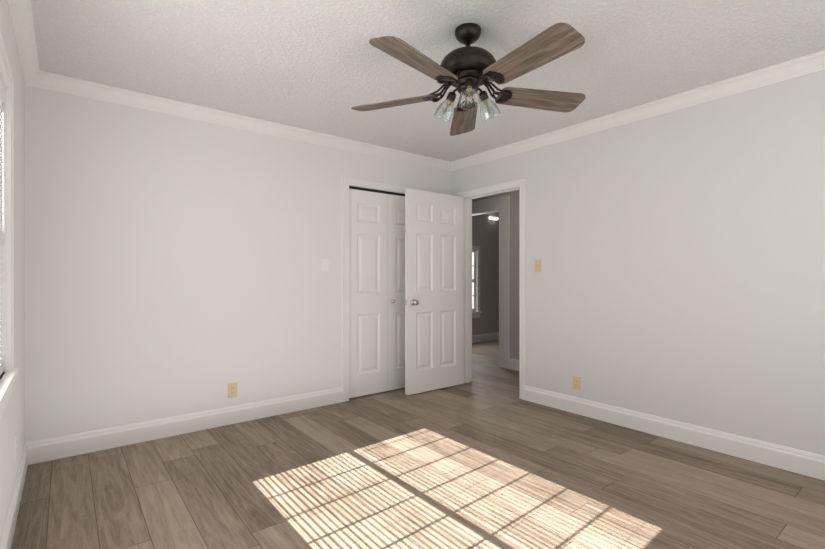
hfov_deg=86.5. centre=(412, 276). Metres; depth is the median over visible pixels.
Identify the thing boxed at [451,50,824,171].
crown molding
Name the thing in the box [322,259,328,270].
light switch
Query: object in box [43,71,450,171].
crown molding
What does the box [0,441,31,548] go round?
baseboard
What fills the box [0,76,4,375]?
window blinds
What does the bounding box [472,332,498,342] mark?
baseboard
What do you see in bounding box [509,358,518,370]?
baseboard
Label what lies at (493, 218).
light
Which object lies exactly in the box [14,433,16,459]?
electrical outlet
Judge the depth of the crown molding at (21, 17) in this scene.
2.28 m
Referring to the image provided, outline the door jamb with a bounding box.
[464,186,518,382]
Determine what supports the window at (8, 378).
in the wall at (12, 420)
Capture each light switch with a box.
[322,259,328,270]
[535,260,540,271]
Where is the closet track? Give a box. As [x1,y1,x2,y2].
[349,186,404,195]
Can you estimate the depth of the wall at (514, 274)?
5.48 m
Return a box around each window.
[0,29,17,417]
[472,246,481,317]
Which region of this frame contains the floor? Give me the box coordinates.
[11,340,824,548]
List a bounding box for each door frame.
[343,177,428,401]
[472,195,509,368]
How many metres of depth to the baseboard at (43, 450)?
3.21 m
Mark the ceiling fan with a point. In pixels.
(467, 71)
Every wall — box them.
[0,0,24,540]
[25,85,450,441]
[451,70,824,455]
[472,190,518,359]
[472,212,498,334]
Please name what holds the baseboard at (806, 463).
attached to the wall at (680, 255)
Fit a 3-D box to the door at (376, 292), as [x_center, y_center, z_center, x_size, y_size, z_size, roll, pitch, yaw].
[-0.245,0.157,4.431,0.912,1.990,0.070,0,0,-38]
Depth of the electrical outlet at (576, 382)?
3.73 m
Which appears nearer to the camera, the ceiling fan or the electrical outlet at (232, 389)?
the ceiling fan
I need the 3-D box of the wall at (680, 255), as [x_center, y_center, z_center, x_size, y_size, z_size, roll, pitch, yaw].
[1.245,-0.056,4.030,0.120,2.440,6.020,0,0,-38]
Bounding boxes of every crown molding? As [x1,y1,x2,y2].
[7,0,42,87]
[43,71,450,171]
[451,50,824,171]
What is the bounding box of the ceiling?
[31,0,824,161]
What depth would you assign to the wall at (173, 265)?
3.22 m
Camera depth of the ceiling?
2.49 m
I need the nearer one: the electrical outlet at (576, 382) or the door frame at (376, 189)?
the electrical outlet at (576, 382)
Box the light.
[488,216,498,220]
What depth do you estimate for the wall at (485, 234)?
7.96 m
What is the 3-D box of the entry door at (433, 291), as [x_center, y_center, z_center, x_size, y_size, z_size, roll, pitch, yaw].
[0.242,0.145,4.514,0.771,2.014,0.168,0,0,-38]
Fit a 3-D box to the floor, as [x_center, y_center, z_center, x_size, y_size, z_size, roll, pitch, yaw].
[1.493,1.214,4.303,8.920,0.100,6.740,0,0,-38]
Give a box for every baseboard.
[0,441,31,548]
[32,387,343,463]
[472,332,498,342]
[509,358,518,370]
[524,385,824,480]
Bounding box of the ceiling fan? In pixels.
[351,23,585,135]
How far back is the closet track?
4.35 m
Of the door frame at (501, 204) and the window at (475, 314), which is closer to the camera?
the door frame at (501, 204)
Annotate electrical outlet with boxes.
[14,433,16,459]
[228,382,236,397]
[573,375,580,389]
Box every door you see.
[349,189,404,397]
[405,188,462,394]

